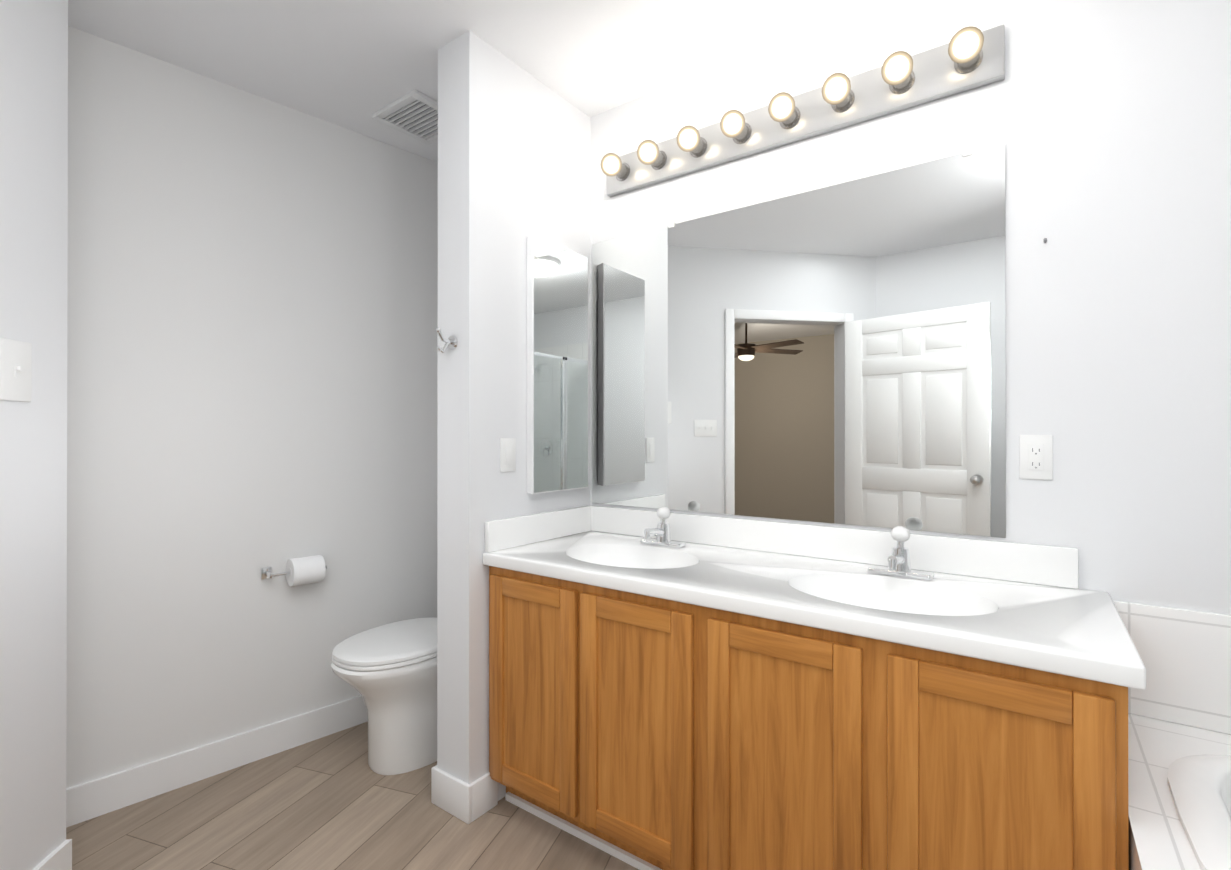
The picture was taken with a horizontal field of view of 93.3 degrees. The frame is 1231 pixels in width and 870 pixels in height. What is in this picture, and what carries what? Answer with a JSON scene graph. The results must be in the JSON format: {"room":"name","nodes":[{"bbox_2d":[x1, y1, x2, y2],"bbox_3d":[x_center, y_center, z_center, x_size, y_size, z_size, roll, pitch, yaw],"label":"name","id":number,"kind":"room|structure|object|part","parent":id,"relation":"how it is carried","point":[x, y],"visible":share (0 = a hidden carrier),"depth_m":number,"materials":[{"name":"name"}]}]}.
{"room":"bathroom","nodes":[
{"label":"bathroom","id":0,"kind":"room"},
{"bbox_2d":[0,0,67,869],"bbox_3d":[-1.512,-0.034,1.260,0.120,2.520,0.662,0,0,-9],"label":"wall","id":1,"kind":"structure","parent":0,"point":[33,307],"depth_m":1.49,"materials":[{"name":"white paint"}]},
{"bbox_2d":[0,337,31,401],"bbox_3d":[-1.470,-0.158,1.430,0.016,0.150,0.091,0,0,-9],"label":"light switch","id":2,"kind":"object","parent":1,"relation":"attached to","point":[15,368],"visible":1,"depth_m":1.43,"materials":[{"name":"white plastic"}]},
{"bbox_2d":[33,839,71,869],"bbox_3d":[-1.451,1.168,1.300,0.014,0.118,0.597,0,0,-9],"label":"baseboard","id":3,"kind":"structure","parent":1,"relation":"attached to","point":[59,857],"depth_m":1.56,"materials":[{"name":"white wood"}]},
{"bbox_2d":[66,26,437,787],"bbox_3d":[-1.294,-0.031,2.366,0.120,2.520,1.656,0,0,44],"label":"wall","id":4,"kind":"structure","parent":0,"point":[252,336],"depth_m":2.14,"materials":[{"name":"white paint"}]},
{"bbox_2d":[66,695,367,827],"bbox_3d":[-1.288,1.171,2.273,0.014,0.116,1.536,0,0,44],"label":"baseboard","id":5,"kind":"structure","parent":4,"relation":"attached to","point":[88,800],"depth_m":2.08,"materials":[{"name":"white wood"}]},
{"bbox_2d":[261,555,326,585],"bbox_3d":[-1.233,0.529,2.257,0.116,0.104,0.226,0,0,44],"label":"toilet paper holder","id":6,"kind":"object","parent":4,"relation":"attached to","point":[305,570],"visible":1,"depth_m":2.23,"materials":[{"name":"white paper"}]},
{"bbox_2d":[66,722,638,869],"bbox_3d":[-0.088,1.275,0.654,4.620,0.100,2.990,0,0,36],"label":"floor","id":7,"kind":"structure","parent":0,"point":[333,801],"depth_m":1.81,"materials":[{"name":"wood"}]},
{"bbox_2d":[331,617,436,774],"bbox_3d":[-0.736,0.827,2.318,0.399,0.804,0.765,0,0,36],"label":"toilet","id":8,"kind":"object","parent":7,"relation":"on","point":[388,672],"visible":0.44,"depth_m":2.10,"materials":[{"name":"white ceramic"}]},
{"bbox_3d":[-0.808,0.787,2.217,0.390,0.041,0.506,0,0,36],"label":"seat","id":9,"kind":"part","parent":8,"relation":"part of","materials":[{"name":"white plastic"}]},
{"bbox_2d":[483,561,1142,869],"bbox_3d":[0.380,0.825,1.662,1.587,0.805,0.560,0,0,36],"label":"bathroom vanity","id":10,"kind":"object","parent":7,"relation":"on","point":[668,690],"depth_m":1.32,"materials":[{"name":"brown wood"}]},
{"bbox_3d":[-0.256,0.780,1.791,0.248,0.545,0.010,0,0,36],"label":"door panel","id":11,"kind":"part","parent":10,"relation":"part of","materials":[{"name":"brown wood"}]},
{"bbox_3d":[-0.259,0.780,1.788,0.358,0.655,0.018,0,0,36],"label":"door","id":12,"kind":"part","parent":10,"relation":"part of","materials":[{"name":"brown wood"}]},
{"bbox_3d":[0.051,0.780,1.571,0.248,0.545,0.010,0,0,36],"label":"door panel","id":13,"kind":"part","parent":10,"relation":"part of","materials":[{"name":"brown wood"}]},
{"bbox_3d":[0.048,0.780,1.567,0.358,0.655,0.018,0,0,36],"label":"door","id":14,"kind":"part","parent":10,"relation":"part of","materials":[{"name":"brown wood"}]},
{"bbox_3d":[0.378,0.779,1.335,0.248,0.545,0.010,0,0,36],"label":"door panel","id":15,"kind":"part","parent":10,"relation":"part of","materials":[{"name":"brown wood"}]},
{"bbox_3d":[0.376,0.779,1.332,0.358,0.655,0.018,0,0,36],"label":"door","id":16,"kind":"part","parent":10,"relation":"part of","materials":[{"name":"brown wood"}]},
{"bbox_2d":[483,529,1145,689],"bbox_3d":[0.385,0.402,1.654,1.608,0.040,0.572,0,0,36],"label":"countertop","id":17,"kind":"structure","parent":10,"relation":"on","point":[1084,629],"depth_m":1.46,"materials":[{"name":"white stone"}]},
{"bbox_2d":[574,554,689,568],"bbox_3d":[0.046,0.463,1.853,0.450,0.110,0.316,0,0,36],"label":"sink","id":18,"kind":"object","parent":17,"relation":"in","point":[646,561],"depth_m":2.00,"materials":[{"name":"white ceramic"}]},
{"bbox_2d":[640,507,685,548],"bbox_3d":[0.141,0.316,1.985,0.160,0.134,0.145,0,0,36],"label":"faucet","id":19,"kind":"object","parent":17,"relation":"on","point":[662,533],"depth_m":2.00,"materials":[{"name":"silver metal"}]},
{"bbox_2d":[799,586,983,615],"bbox_3d":[0.655,0.462,1.415,0.450,0.110,0.316,0,0,36],"label":"sink","id":20,"kind":"object","parent":17,"relation":"in","point":[924,600],"depth_m":1.52,"materials":[{"name":"white ceramic"}]},
{"bbox_2d":[867,526,933,580],"bbox_3d":[0.750,0.315,1.548,0.160,0.134,0.145,0,0,36],"label":"faucet","id":21,"kind":"object","parent":17,"relation":"on","point":[899,564],"depth_m":1.56,"materials":[{"name":"silver metal"}]},
{"bbox_3d":[0.709,0.779,1.097,0.248,0.545,0.010,0,0,36],"label":"door panel","id":22,"kind":"part","parent":10,"relation":"part of","materials":[{"name":"brown wood"}]},
{"bbox_3d":[0.707,0.779,1.094,0.358,0.655,0.018,0,0,36],"label":"door","id":23,"kind":"part","parent":10,"relation":"part of","materials":[{"name":"brown wood"}]},
{"bbox_2d":[1128,713,1230,869],"bbox_3d":[1.566,0.881,0.578,1.597,0.687,0.936,0,0,36],"label":"tub deck","id":24,"kind":"object","parent":7,"relation":"on","point":[1179,796],"visible":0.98,"depth_m":1.06,"materials":[{"name":"white tile"}]},
{"bbox_2d":[1168,754,1230,869],"bbox_3d":[1.566,0.878,0.578,1.457,0.463,0.737,0,0,36],"label":"tub","id":25,"kind":"object","parent":24,"relation":"in","point":[1199,785],"depth_m":1.02,"materials":[{"name":"white ceramic"}]},
{"bbox_2d":[68,0,877,161],"bbox_3d":[-2.633,-1.347,-0.097,7.870,0.100,7.190,0,0,36],"label":"ceiling","id":26,"kind":"structure","parent":0,"point":[354,65],"depth_m":1.90,"materials":[{"name":"white paint"}]},
{"bbox_2d":[372,89,437,144],"bbox_3d":[-0.785,-1.282,2.362,0.290,0.018,0.270,0,0,36],"label":"ceiling vent","id":27,"kind":"object","parent":26,"relation":"in","point":[383,115],"depth_m":2.33,"materials":[{"name":"white"}]},
{"bbox_3d":[-0.785,-1.288,2.362,0.230,0.004,0.210,0,0,36],"label":"dark ceiling air vent","id":28,"kind":"part","parent":27,"relation":"part of","materials":[{"name":"grey metal"}]},
{"bbox_2d":[437,30,590,800],"bbox_3d":[-0.348,-0.031,2.153,0.160,2.520,0.625,0,0,36],"label":"wall","id":29,"kind":"structure","parent":0,"point":[514,156],"depth_m":1.93,"materials":[{"name":"white paint"}]},
{"bbox_2d":[435,327,457,352],"bbox_3d":[-0.551,-0.303,1.872,0.048,0.081,0.067,0,0,36],"label":"robe hook","id":30,"kind":"object","parent":29,"relation":"attached to","point":[451,342],"visible":1,"depth_m":1.87,"materials":[{"name":"silver metal"}]},
{"bbox_2d":[431,766,471,823],"bbox_3d":[-0.535,1.169,1.891,0.188,0.118,0.014,0,0,36],"label":"baseboard","id":31,"kind":"structure","parent":29,"relation":"attached to","point":[451,794],"depth_m":1.88,"materials":[{"name":"white wood"}]},
{"bbox_2d":[470,772,497,821],"bbox_3d":[-0.428,1.169,1.890,0.014,0.118,0.110,0,0,36],"label":"baseboard","id":32,"kind":"structure","parent":29,"relation":"attached to","point":[485,793],"depth_m":1.88,"materials":[{"name":"white wood"}]},
{"bbox_2d":[500,438,515,471],"bbox_3d":[-0.367,0.068,1.984,0.006,0.115,0.070,0,0,36],"label":"light switch","id":33,"kind":"object","parent":29,"relation":"attached to","point":[503,443],"visible":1,"depth_m":1.98,"materials":[{"name":"white plastic"}]},
{"bbox_2d":[505,445,511,464],"bbox_3d":[-0.364,0.068,1.982,0.002,0.066,0.033,0,0,36],"label":"switch rocker","id":34,"kind":"object","parent":33,"relation":"attached to","point":[508,454],"visible":1,"depth_m":1.98,"materials":[{"name":"white plastic"}]},
{"bbox_2d":[485,505,590,552],"bbox_3d":[-0.263,0.333,2.113,0.020,0.100,0.542,0,0,36],"label":"backsplash","id":35,"kind":"structure","parent":29,"relation":"attached to","point":[521,530],"depth_m":2.07,"materials":[{"name":"white stone"}]},
{"bbox_2d":[527,234,587,493],"bbox_3d":[-0.211,-0.249,2.178,0.033,0.915,0.315,0,0,36],"label":"medicine cabinet mirror","id":36,"kind":"object","parent":29,"relation":"attached to","point":[557,367],"visible":0.96,"depth_m":2.14,"materials":[{"name":"white mirror"}]},
{"bbox_2d":[591,0,1230,614],"bbox_3d":[0.750,-0.032,1.822,4.620,2.520,0.120,0,0,36],"label":"wall","id":37,"kind":"structure","parent":0,"point":[1107,122],"depth_m":1.45,"materials":[{"name":"white paint"}]},
{"bbox_2d":[592,143,1005,537],"bbox_3d":[0.471,-0.249,1.946,1.387,1.045,0.006,0,0,36],"label":"wall mirror","id":38,"kind":"object","parent":37,"relation":"attached to","point":[836,353],"visible":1,"depth_m":1.82,"materials":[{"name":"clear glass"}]},
{"bbox_2d":[668,221,674,227],"bbox_3d":[0.207,-0.772,2.134,0.024,0.022,0.008,0,0,36],"label":"mirror clip","id":39,"kind":"object","parent":38,"relation":"attached to","point":[671,224],"visible":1,"depth_m":2.13,"materials":[{"name":"white plastic"}]},
{"bbox_2d":[601,24,1004,196],"bbox_3d":[0.465,-1.010,1.865,1.300,0.135,0.145,0,0,36],"label":"sconce","id":40,"kind":"object","parent":37,"relation":"attached to","point":[967,58],"visible":1,"depth_m":1.77,"materials":[{"name":"silver metal"}]},
{"bbox_3d":[-0.016,-1.009,2.170,0.080,0.080,0.080,0,0,36],"label":"bulb","id":41,"kind":"part","parent":40,"relation":"part of","materials":[{"name":"white glass"}]},
{"bbox_2d":[615,163,629,180],"bbox_3d":[0.016,-1.009,2.215,0.068,0.068,0.042,0,0,36],"label":"socket","id":42,"kind":"object","parent":40,"relation":"attached to","point":[624,173],"depth_m":2.21,"materials":[{"name":"silver metal"}]},
{"bbox_3d":[0.116,-1.009,2.076,0.080,0.080,0.080,0,0,36],"label":"bulb","id":43,"kind":"part","parent":40,"relation":"part of","materials":[{"name":"white glass"}]},
{"bbox_2d":[651,151,666,169],"bbox_3d":[0.148,-1.009,2.120,0.068,0.068,0.042,0,0,36],"label":"socket","id":44,"kind":"object","parent":40,"relation":"attached to","point":[660,163],"depth_m":2.12,"materials":[{"name":"silver metal"}]},
{"bbox_3d":[0.248,-1.009,1.981,0.080,0.080,0.080,0,0,36],"label":"bulb","id":45,"kind":"part","parent":40,"relation":"part of","materials":[{"name":"white glass"}]},
{"bbox_2d":[690,137,706,157],"bbox_3d":[0.280,-1.009,2.025,0.068,0.068,0.042,0,0,36],"label":"socket","id":46,"kind":"object","parent":40,"relation":"attached to","point":[700,151],"depth_m":2.02,"materials":[{"name":"silver metal"}]},
{"bbox_3d":[0.380,-1.010,1.886,0.080,0.080,0.080,0,0,36],"label":"bulb","id":47,"kind":"part","parent":40,"relation":"part of","materials":[{"name":"white glass"}]},
{"bbox_2d":[733,123,751,143],"bbox_3d":[0.412,-1.009,1.931,0.068,0.068,0.042,0,0,36],"label":"socket","id":48,"kind":"object","parent":40,"relation":"attached to","point":[745,137],"depth_m":1.93,"materials":[{"name":"silver metal"}]},
{"bbox_3d":[0.512,-1.010,1.791,0.080,0.080,0.080,0,0,36],"label":"bulb","id":49,"kind":"part","parent":40,"relation":"part of","materials":[{"name":"white glass"}]},
{"bbox_2d":[779,107,800,128],"bbox_3d":[0.544,-1.010,1.836,0.068,0.068,0.042,0,0,36],"label":"socket","id":50,"kind":"object","parent":40,"relation":"attached to","point":[794,122],"depth_m":1.84,"materials":[{"name":"silver metal"}]},
{"bbox_3d":[0.644,-1.010,1.696,0.080,0.080,0.080,0,0,36],"label":"bulb","id":51,"kind":"part","parent":40,"relation":"part of","materials":[{"name":"white glass"}]},
{"bbox_2d":[831,89,854,112],"bbox_3d":[0.676,-1.010,1.741,0.068,0.068,0.042,0,0,36],"label":"socket","id":52,"kind":"object","parent":40,"relation":"attached to","point":[848,105],"depth_m":1.74,"materials":[{"name":"silver metal"}]},
{"bbox_3d":[0.776,-1.010,1.601,0.080,0.080,0.080,0,0,36],"label":"bulb","id":53,"kind":"part","parent":40,"relation":"part of","materials":[{"name":"white glass"}]},
{"bbox_2d":[889,71,914,93],"bbox_3d":[0.808,-1.010,1.646,0.068,0.068,0.042,0,0,36],"label":"socket","id":54,"kind":"object","parent":40,"relation":"attached to","point":[908,86],"depth_m":1.65,"materials":[{"name":"silver metal"}]},
{"bbox_3d":[0.908,-1.010,1.507,0.080,0.080,0.080,0,0,36],"label":"bulb","id":55,"kind":"part","parent":40,"relation":"part of","materials":[{"name":"white glass"}]},
{"bbox_2d":[954,50,982,73],"bbox_3d":[0.940,-1.010,1.551,0.068,0.068,0.042,0,0,36],"label":"socket","id":56,"kind":"object","parent":40,"relation":"attached to","point":[975,66],"depth_m":1.56,"materials":[{"name":"silver metal"}]},
{"bbox_2d":[591,505,1078,588],"bbox_3d":[0.521,0.333,1.896,1.547,0.100,0.020,0,0,36],"label":"backsplash","id":57,"kind":"structure","parent":37,"relation":"attached to","point":[1008,561],"depth_m":1.73,"materials":[{"name":"white stone"}]},
{"bbox_2d":[1019,435,1052,479],"bbox_3d":[1.086,0.057,1.501,0.070,0.115,0.008,0,0,36],"label":"outlet","id":58,"kind":"object","parent":37,"relation":"attached to","point":[1035,456],"visible":1,"depth_m":1.50,"materials":[{"name":"white plastic"}]},
{"bbox_2d":[1113,600,1230,734],"bbox_3d":[1.846,0.533,0.950,1.582,0.264,0.014,0,0,36],"label":"tile backsplash","id":59,"kind":"structure","parent":37,"relation":"attached to","point":[1185,655],"depth_m":1.32,"materials":[{"name":"white tile"}]}
]}

